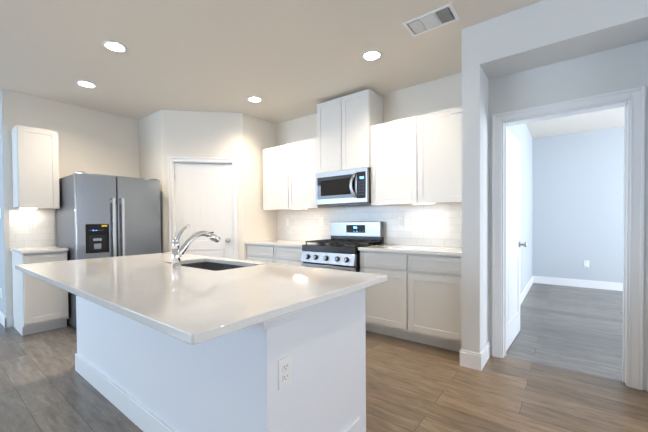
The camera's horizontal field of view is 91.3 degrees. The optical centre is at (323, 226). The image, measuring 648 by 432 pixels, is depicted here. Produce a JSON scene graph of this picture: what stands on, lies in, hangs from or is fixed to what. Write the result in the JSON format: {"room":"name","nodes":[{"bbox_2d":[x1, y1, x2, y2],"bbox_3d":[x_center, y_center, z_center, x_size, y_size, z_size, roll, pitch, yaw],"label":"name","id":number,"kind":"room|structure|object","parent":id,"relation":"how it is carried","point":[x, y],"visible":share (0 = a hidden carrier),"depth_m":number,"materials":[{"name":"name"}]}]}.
{"room":"kitchen","nodes":[
{"label":"kitchen","id":0,"kind":"room"},
{"bbox_2d":[0,88,15,315],"bbox_3d":[-5.409,-0.217,5.047,4.500,2.740,0.121,0,1,38],"label":"wall","id":1,"kind":"structure","parent":0,"point":[7,97],"depth_m":3.66,"materials":[{"name":"white paint"}]},
{"bbox_2d":[0,311,9,327],"bbox_3d":[-3.899,1.093,3.834,0.648,0.135,0.030,0,1,38],"label":"baseboard","id":2,"kind":"structure","parent":1,"relation":"attached to","point":[4,320],"depth_m":3.65,"materials":[{"name":"white wood"}]},
{"bbox_2d":[16,92,139,247],"bbox_3d":[-2.746,-0.234,4.911,0.120,2.740,2.861,0,1,38],"label":"wall","id":3,"kind":"structure","parent":0,"point":[92,141],"depth_m":4.23,"materials":[{"name":"white paint"}]},
{"bbox_2d":[8,206,54,247],"bbox_3d":[-3.513,-0.003,3.815,0.006,0.489,0.409,0,1,38],"label":"backsplash","id":4,"kind":"structure","parent":3,"relation":"attached to","point":[20,234],"depth_m":3.80,"materials":[{"name":"tile"}]},
{"bbox_2d":[29,222,36,231],"bbox_3d":[-3.503,-0.003,3.814,0.009,0.116,0.072,0,1,38],"label":"electrical outlet","id":5,"kind":"object","parent":4,"relation":"attached to","point":[32,226],"visible":1,"depth_m":3.81,"materials":[{"name":"white plastic"}]},
{"bbox_2d":[11,125,59,208],"bbox_3d":[-3.380,-0.670,3.716,0.333,0.914,0.357,0,1,38],"label":"upper cabinet","id":6,"kind":"object","parent":3,"relation":"attached to","point":[35,166],"visible":1,"depth_m":3.60,"materials":[{"name":"white wood"}]},
{"bbox_2d":[139,110,162,252],"bbox_3d":[-2.461,-0.232,4.603,0.703,2.740,0.110,0,1,38],"label":"wall","id":7,"kind":"structure","parent":0,"point":[150,147],"depth_m":4.50,"materials":[{"name":"white paint"}]},
{"bbox_2d":[161,110,243,259],"bbox_3d":[-1.688,-0.236,4.477,1.086,2.740,0.110,-1,1,-8],"label":"wall","id":8,"kind":"structure","parent":0,"point":[201,134],"depth_m":4.41,"materials":[{"name":"white paint"}]},
{"bbox_2d":[168,157,237,258],"bbox_3d":[-1.684,0.084,4.473,0.924,2.100,0.128,-1,1,-8],"label":"door frame","id":9,"kind":"structure","parent":8,"relation":"attached to","point":[172,161],"depth_m":4.39,"materials":[{"name":"white wood"}]},
{"bbox_2d":[174,163,232,258],"bbox_3d":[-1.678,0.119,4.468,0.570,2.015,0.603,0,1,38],"label":"pantry door","id":10,"kind":"structure","parent":8,"relation":"in","point":[203,197],"depth_m":4.46,"materials":[{"name":"white wood"}]},
{"bbox_2d":[243,113,276,259],"bbox_3d":[-0.987,-0.246,4.793,0.110,2.740,0.653,0,1,38],"label":"wall","id":11,"kind":"structure","parent":0,"point":[259,136],"depth_m":4.67,"materials":[{"name":"white paint"}]},
{"bbox_2d":[0,0,623,138],"bbox_3d":[-1.630,-1.613,2.897,13.100,0.060,12.600,0,1,38],"label":"ceiling","id":12,"kind":"structure","parent":0,"point":[286,60],"depth_m":2.90,"materials":[{"name":"beige paint"}]},
{"bbox_2d":[76,80,95,87],"bbox_3d":[-2.636,-1.581,3.510,0.184,0.007,0.184,0,1,38],"label":"recessed light","id":13,"kind":"object","parent":12,"relation":"in","point":[87,84],"visible":1,"depth_m":3.51,"materials":[{"name":"white"}]},
{"bbox_2d":[102,40,127,52],"bbox_3d":[-1.828,-1.576,2.772,0.184,0.007,0.184,0,1,38],"label":"recessed light","id":14,"kind":"object","parent":12,"relation":"in","point":[114,46],"visible":1,"depth_m":2.76,"materials":[{"name":"white"}]},
{"bbox_2d":[247,96,261,101],"bbox_3d":[-0.871,-1.601,3.979,0.184,0.007,0.184,0,1,38],"label":"recessed light","id":15,"kind":"object","parent":12,"relation":"in","point":[254,99],"visible":1,"depth_m":3.97,"materials":[{"name":"white plastic"}]},
{"bbox_2d":[362,50,381,60],"bbox_3d":[0.445,-1.595,2.950,0.184,0.007,0.184,0,1,38],"label":"recessed light","id":16,"kind":"object","parent":12,"relation":"in","point":[371,55],"visible":1,"depth_m":2.94,"materials":[{"name":"white"}]},
{"bbox_2d":[402,3,458,36],"bbox_3d":[0.825,-1.586,2.448,0.365,0.016,0.220,0,1,38],"label":"ceiling vent","id":17,"kind":"object","parent":12,"relation":"in","point":[434,19],"visible":1,"depth_m":2.44,"materials":[{"name":"white metal"}]},
{"bbox_2d":[0,283,647,431],"bbox_3d":[-1.609,1.187,2.938,13.100,0.060,12.600,0,1,38],"label":"floor","id":18,"kind":"structure","parent":0,"point":[411,386],"depth_m":2.33,"materials":[{"name":"brown wood"}]},
{"bbox_2d":[12,251,68,335],"bbox_3d":[-3.267,0.717,3.644,0.608,0.882,0.377,0,1,38],"label":"base cabinet","id":19,"kind":"object","parent":18,"relation":"on","point":[39,305],"visible":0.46,"depth_m":3.45,"materials":[{"name":"white wood"}]},
{"bbox_2d":[9,246,67,253],"bbox_3d":[-3.266,0.259,3.622,0.635,0.031,0.397,0,1,38],"label":"countertop","id":20,"kind":"structure","parent":19,"relation":"on","point":[24,250],"depth_m":3.49,"materials":[{"name":"stone"}]},
{"bbox_2d":[56,171,160,328],"bbox_3d":[-2.728,0.265,4.049,0.882,1.767,0.905,0,1,38],"label":"refrigerator","id":21,"kind":"object","parent":18,"relation":"on","point":[100,216],"visible":0.6,"depth_m":3.71,"materials":[{"name":"grey metal"}]},
{"bbox_2d":[70,284,375,431],"bbox_3d":[-0.896,0.731,2.125,2.329,0.865,0.859,0,1,38],"label":"kitchen island","id":22,"kind":"object","parent":18,"relation":"on","point":[305,371],"depth_m":1.51,"materials":[{"name":"white paint"}]},
{"bbox_2d":[15,252,386,347],"bbox_3d":[-0.947,0.286,2.016,2.400,0.030,1.140,0,1,38],"label":"island countertop","id":23,"kind":"structure","parent":22,"relation":"on","point":[194,307],"depth_m":1.43,"materials":[{"name":"white stone"}]},
{"bbox_2d":[167,224,220,267],"bbox_3d":[-0.872,0.124,2.199,0.107,0.287,0.358,0,1,38],"label":"faucet","id":24,"kind":"object","parent":23,"relation":"on","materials":[{"name":"silver metal"}]},
{"bbox_2d":[183,260,246,271],"bbox_3d":[-0.819,0.399,2.289,0.752,0.230,0.417,0,1,38],"label":"sink","id":25,"kind":"object","parent":23,"relation":"in","point":[216,264],"depth_m":2.55,"materials":[{"name":"silver metal"}]},
{"bbox_2d":[278,354,291,389],"bbox_3d":[-0.152,0.571,1.244,0.009,0.116,0.072,0,1,38],"label":"outlet","id":26,"kind":"object","parent":22,"relation":"attached to","point":[284,360],"depth_m":1.24,"materials":[{"name":"white plastic"}]},
{"bbox_2d":[247,244,302,265],"bbox_3d":[-0.483,0.685,4.453,1.103,0.882,0.608,0,1,38],"label":"base cabinet","id":27,"kind":"object","parent":18,"relation":"on","point":[287,255],"visible":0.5,"depth_m":4.19,"materials":[{"name":"white wood"}]},
{"bbox_2d":[245,240,314,246],"bbox_3d":[-0.495,0.227,4.435,1.103,0.031,0.635,0,1,38],"label":"countertop","id":28,"kind":"structure","parent":27,"relation":"on","point":[293,243],"depth_m":4.30,"materials":[{"name":"stone"}]},
{"bbox_2d":[301,222,383,271],"bbox_3d":[0.210,0.535,3.818,0.758,1.190,0.730,0,1,38],"label":"gas range","id":29,"kind":"object","parent":18,"relation":"on","point":[338,250],"visible":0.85,"depth_m":3.72,"materials":[{"name":"silver metal"}]},
{"bbox_2d":[360,251,461,351],"bbox_3d":[0.994,0.691,3.312,1.083,0.882,0.608,0,1,38],"label":"base cabinet","id":30,"kind":"object","parent":18,"relation":"on","point":[416,297],"visible":0.88,"depth_m":3.03,"materials":[{"name":"white wood"}]},
{"bbox_2d":[358,244,461,255],"bbox_3d":[0.982,0.232,3.295,1.083,0.031,0.635,0,1,38],"label":"countertop","id":31,"kind":"structure","parent":30,"relation":"on","point":[434,250],"depth_m":3.17,"materials":[{"name":"stone"}]},
{"bbox_2d":[276,73,461,246],"bbox_3d":[-0.110,-0.249,4.607,4.421,2.740,0.120,0,1,38],"label":"wall","id":32,"kind":"structure","parent":0,"point":[444,93],"depth_m":3.67,"materials":[{"name":"white paint"}]},
{"bbox_2d":[263,138,332,209],"bbox_3d":[-0.398,-0.705,4.532,1.048,0.914,0.333,0,1,38],"label":"upper cabinet","id":33,"kind":"object","parent":32,"relation":"attached to","point":[289,175],"visible":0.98,"depth_m":4.37,"materials":[{"name":"white wood"}]},
{"bbox_2d":[317,89,382,172],"bbox_3d":[0.316,-1.128,3.963,0.764,0.890,0.348,0,1,38],"label":"upper cabinet","id":34,"kind":"object","parent":32,"relation":"attached to","point":[344,123],"visible":0.79,"depth_m":3.79,"materials":[{"name":"white wood"}]},
{"bbox_2d":[316,167,370,206],"bbox_3d":[0.298,-0.471,3.926,0.750,0.410,0.440,0,1,38],"label":"microwave","id":35,"kind":"object","parent":34,"relation":"attached to","point":[348,187],"visible":0.96,"depth_m":3.75,"materials":[{"name":"silver metal"}]},
{"bbox_2d":[277,202,461,246],"bbox_3d":[0.430,-0.037,4.113,2.961,0.489,0.006,0,1,38],"label":"backsplash","id":36,"kind":"structure","parent":32,"relation":"attached to","point":[437,224],"depth_m":3.80,"materials":[{"name":"tile"}]},
{"bbox_2d":[319,217,323,224],"bbox_3d":[-0.036,-0.078,4.462,0.072,0.116,0.009,0,1,38],"label":"electrical outlet","id":37,"kind":"object","parent":36,"relation":"attached to","point":[321,220],"visible":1,"depth_m":4.46,"materials":[{"name":"white plastic"}]},
{"bbox_2d":[398,217,403,226],"bbox_3d":[0.906,-0.059,3.735,0.072,0.116,0.009,0,1,38],"label":"electrical outlet","id":38,"kind":"object","parent":36,"relation":"attached to","point":[400,221],"visible":1,"depth_m":3.73,"materials":[{"name":"white plastic"}]},
{"bbox_2d":[370,106,461,205],"bbox_3d":[1.063,-0.699,3.404,1.095,0.914,0.333,0,1,38],"label":"upper cabinet","id":39,"kind":"object","parent":32,"relation":"attached to","point":[416,159],"visible":0.79,"depth_m":3.26,"materials":[{"name":"white wood"}]},
{"bbox_2d":[462,24,532,352],"bbox_3d":[2.591,-0.266,4.362,0.150,2.740,4.605,0,1,38],"label":"wall","id":40,"kind":"structure","parent":0,"point":[521,132],"depth_m":2.56,"materials":[{"name":"white paint"}]},
{"bbox_2d":[478,340,489,370],"bbox_3d":[1.351,1.071,2.654,0.014,0.135,0.369,0,1,38],"label":"baseboard","id":41,"kind":"structure","parent":40,"relation":"attached to","point":[484,355],"depth_m":2.60,"materials":[{"name":"white wood"}]},
{"bbox_2d":[520,276,533,304],"bbox_3d":[2.789,1.033,4.496,0.014,0.135,3.886,0,1,38],"label":"baseboard","id":42,"kind":"structure","parent":40,"relation":"attached to","point":[531,281],"depth_m":5.09,"materials":[{"name":"white wood"}]},
{"bbox_2d":[478,0,647,390],"bbox_3d":[2.981,-0.226,1.452,4.025,2.740,0.475,0,1,38],"label":"wall","id":43,"kind":"structure","parent":0,"point":[544,52],"depth_m":2.35,"materials":[{"name":"white paint"}]},
{"bbox_2d":[492,86,645,390],"bbox_3d":[1.883,0.083,2.531,0.943,2.106,0.158,0,1,38],"label":"door frame","id":44,"kind":"structure","parent":43,"relation":"attached to","point":[634,106],"depth_m":2.28,"materials":[{"name":"white wood"}]},
{"bbox_2d":[506,129,526,350],"bbox_3d":[1.858,0.115,3.106,0.181,2.010,0.767,0,1,38],"label":"bedroom door","id":45,"kind":"structure","parent":44,"relation":"attached to","point":[513,191],"depth_m":3.08,"materials":[{"name":"white wood"}]},
{"bbox_2d":[532,126,623,282],"bbox_3d":[5.609,-0.296,4.865,4.038,2.740,0.120,0,1,38],"label":"wall","id":46,"kind":"structure","parent":0,"point":[578,201],"depth_m":5.62,"materials":[{"name":"grey paint"}]},
{"bbox_2d":[534,276,622,290],"bbox_3d":[5.581,1.008,4.828,4.028,0.135,0.014,0,1,38],"label":"baseboard","id":47,"kind":"structure","parent":46,"relation":"attached to","point":[616,286],"depth_m":5.62,"materials":[{"name":"white wood"}]},
{"bbox_2d":[584,260,588,266],"bbox_3d":[4.617,0.651,5.568,0.072,0.116,0.009,0,1,38],"label":"outlet","id":48,"kind":"object","parent":46,"relation":"attached to","point":[586,263],"visible":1,"depth_m":5.57,"materials":[{"name":"white plastic"}]}
]}

